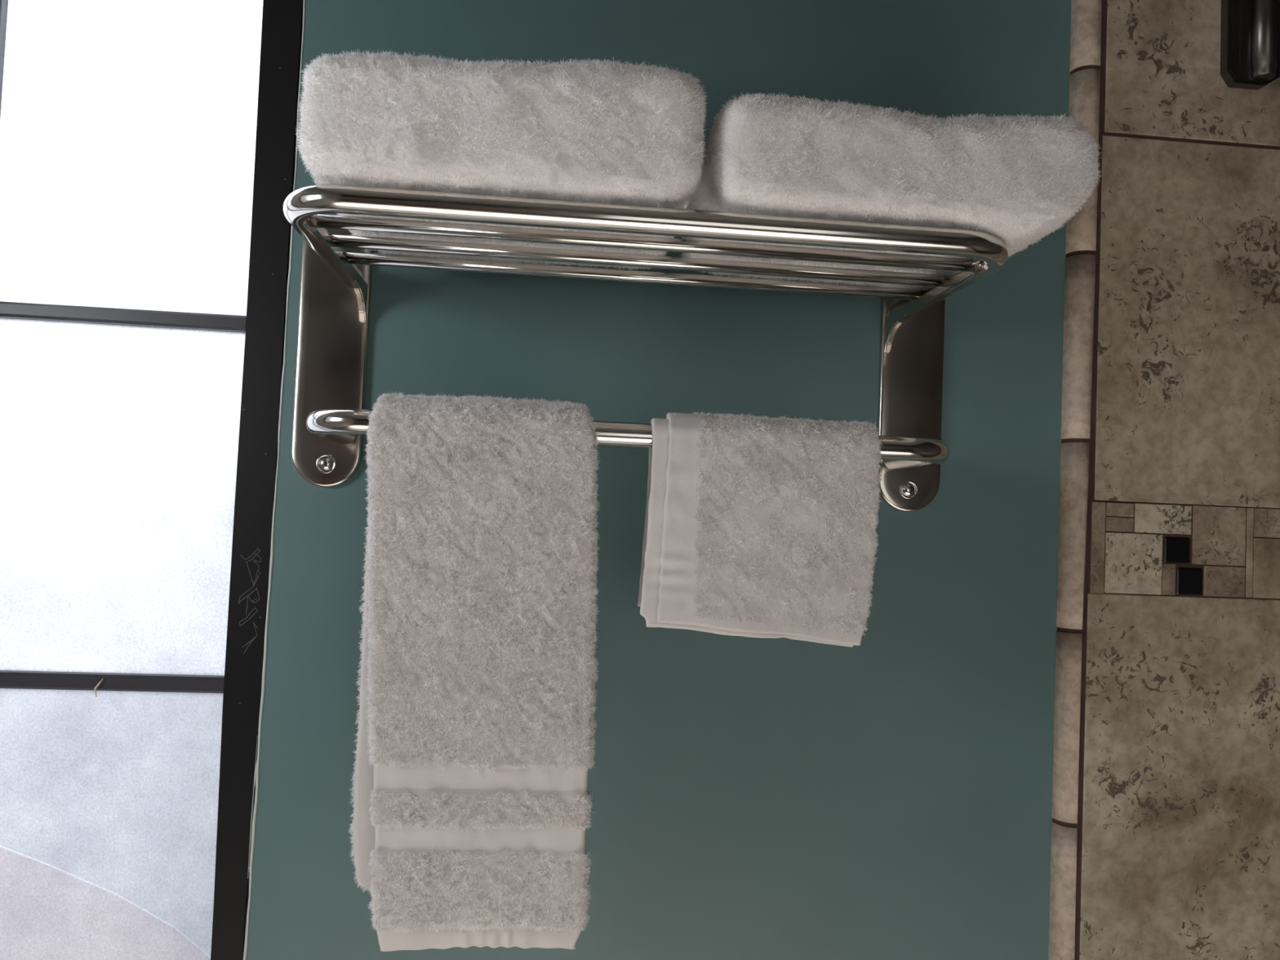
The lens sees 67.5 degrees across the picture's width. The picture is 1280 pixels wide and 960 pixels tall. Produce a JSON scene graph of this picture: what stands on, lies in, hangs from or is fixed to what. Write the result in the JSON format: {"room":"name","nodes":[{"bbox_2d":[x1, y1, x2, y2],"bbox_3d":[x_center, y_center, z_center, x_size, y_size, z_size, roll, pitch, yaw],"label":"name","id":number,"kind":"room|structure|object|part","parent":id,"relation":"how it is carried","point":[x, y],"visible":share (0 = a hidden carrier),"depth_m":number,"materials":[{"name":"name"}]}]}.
{"room":"bathroom","nodes":[
{"label":"bathroom","id":0,"kind":"room"},
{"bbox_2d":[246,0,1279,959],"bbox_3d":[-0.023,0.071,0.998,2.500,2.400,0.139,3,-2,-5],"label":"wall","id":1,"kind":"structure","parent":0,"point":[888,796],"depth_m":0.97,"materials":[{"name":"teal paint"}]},
{"bbox_2d":[0,0,303,959],"bbox_3d":[-0.677,-0.108,0.921,0.668,1.400,0.060,3,-2,-5],"label":"window","id":2,"kind":"structure","parent":1,"relation":"in","point":[148,148],"depth_m":0.93,"materials":[{"name":"black metal"}]},
{"bbox_2d":[93,678,103,697],"bbox_3d":[-0.512,0.197,0.906,0.008,0.018,0.003,3,-2,-5],"label":"straw","id":3,"kind":"object","parent":2,"relation":"attached to","point":[99,683],"visible":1,"depth_m":0.91,"materials":[{"name":"beige"}]},
{"bbox_3d":[-0.529,0.376,0.913,0.249,0.357,0.002,3,-2,-5],"label":"pane","id":4,"kind":"part","parent":2,"relation":"part of","materials":[{"name":"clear glass"}]},
{"bbox_3d":[-0.514,0.017,0.927,0.249,0.340,0.002,3,-2,-5],"label":"pane","id":5,"kind":"part","parent":2,"relation":"part of","materials":[{"name":"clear glass"}]},
{"bbox_3d":[-0.499,-0.334,0.941,0.249,0.343,0.002,3,-2,-5],"label":"pane","id":6,"kind":"part","parent":2,"relation":"part of","materials":[{"name":"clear glass"}]},
{"bbox_3d":[-0.678,-0.109,0.909,0.663,1.400,0.018,3,-2,-5],"label":"frame","id":7,"kind":"part","parent":2,"relation":"part of","materials":[{"name":"black metal"}]},
{"bbox_2d":[243,0,305,959],"bbox_3d":[-0.346,-0.108,0.922,0.010,1.374,0.003,3,-2,-5],"label":"trim","id":8,"kind":"structure","parent":1,"relation":"attached to","point":[304,4],"depth_m":0.91,"materials":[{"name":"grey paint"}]},
{"bbox_2d":[283,183,1008,511],"bbox_3d":[0.002,-0.116,0.826,0.643,0.262,0.261,3,-2,-5],"label":"towel rack","id":9,"kind":"object","parent":1,"relation":"attached to","point":[330,423],"visible":0.98,"depth_m":0.81,"materials":[{"name":"silver metal"}]},
{"bbox_3d":[-0.297,-0.124,0.924,0.066,0.262,0.008,3,-2,-5],"label":"wall plate","id":10,"kind":"part","parent":9,"relation":"part of","materials":[{"name":"silver metal"}]},
{"bbox_2d":[347,390,600,951],"bbox_3d":[-0.133,0.151,0.782,0.201,0.444,0.054,3,-2,-5],"label":"hand towel","id":11,"kind":"object","parent":9,"relation":"hanging from","point":[473,803],"visible":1,"depth_m":0.76,"materials":[{"name":"white fabric"}]},
{"bbox_2d":[295,48,707,270],"bbox_3d":[-0.108,-0.261,0.794,0.312,0.121,0.234,3,-2,-5],"label":"folded towel","id":12,"kind":"object","parent":9,"relation":"on","point":[594,131],"visible":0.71,"depth_m":0.69,"materials":[{"name":"white fabric"}]},
{"bbox_3d":[0.005,-0.187,0.827,0.565,0.020,0.256,3,-2,-5],"label":"shelf frame","id":13,"kind":"part","parent":9,"relation":"part of","materials":[{"name":"silver metal"}]},
{"bbox_2d":[637,410,882,647],"bbox_3d":[0.101,0.040,0.810,0.199,0.194,0.048,3,-2,-5],"label":"washcloth","id":14,"kind":"object","parent":9,"relation":"hanging from","point":[761,527],"visible":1,"depth_m":0.79,"materials":[{"name":"white fabric"}]},
{"bbox_2d":[679,92,1101,288],"bbox_3d":[0.198,-0.238,0.823,0.312,0.112,0.233,3,-2,-5],"label":"folded towel","id":15,"kind":"object","parent":9,"relation":"on","point":[1016,180],"visible":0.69,"depth_m":0.72,"materials":[{"name":"white fabric"}]},
{"bbox_3d":[0.277,-0.098,0.979,0.066,0.262,0.008,3,-2,-5],"label":"wall plate","id":16,"kind":"part","parent":9,"relation":"part of","materials":[{"name":"silver metal"}]},
{"bbox_2d":[1048,0,1103,959],"bbox_3d":[0.460,-0.232,0.996,0.027,1.943,0.021,3,-2,-5],"label":"trim","id":17,"kind":"structure","parent":1,"relation":"attached to","point":[1085,68],"depth_m":0.98,"materials":[{"name":"brown tile"}]},
{"bbox_2d":[1220,0,1279,89],"bbox_3d":[0.664,-0.493,1.000,0.104,0.164,0.028,3,-2,-5],"label":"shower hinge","id":18,"kind":"object","parent":1,"relation":"attached to","point":[1250,29],"visible":1,"depth_m":0.99,"materials":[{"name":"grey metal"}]}
]}

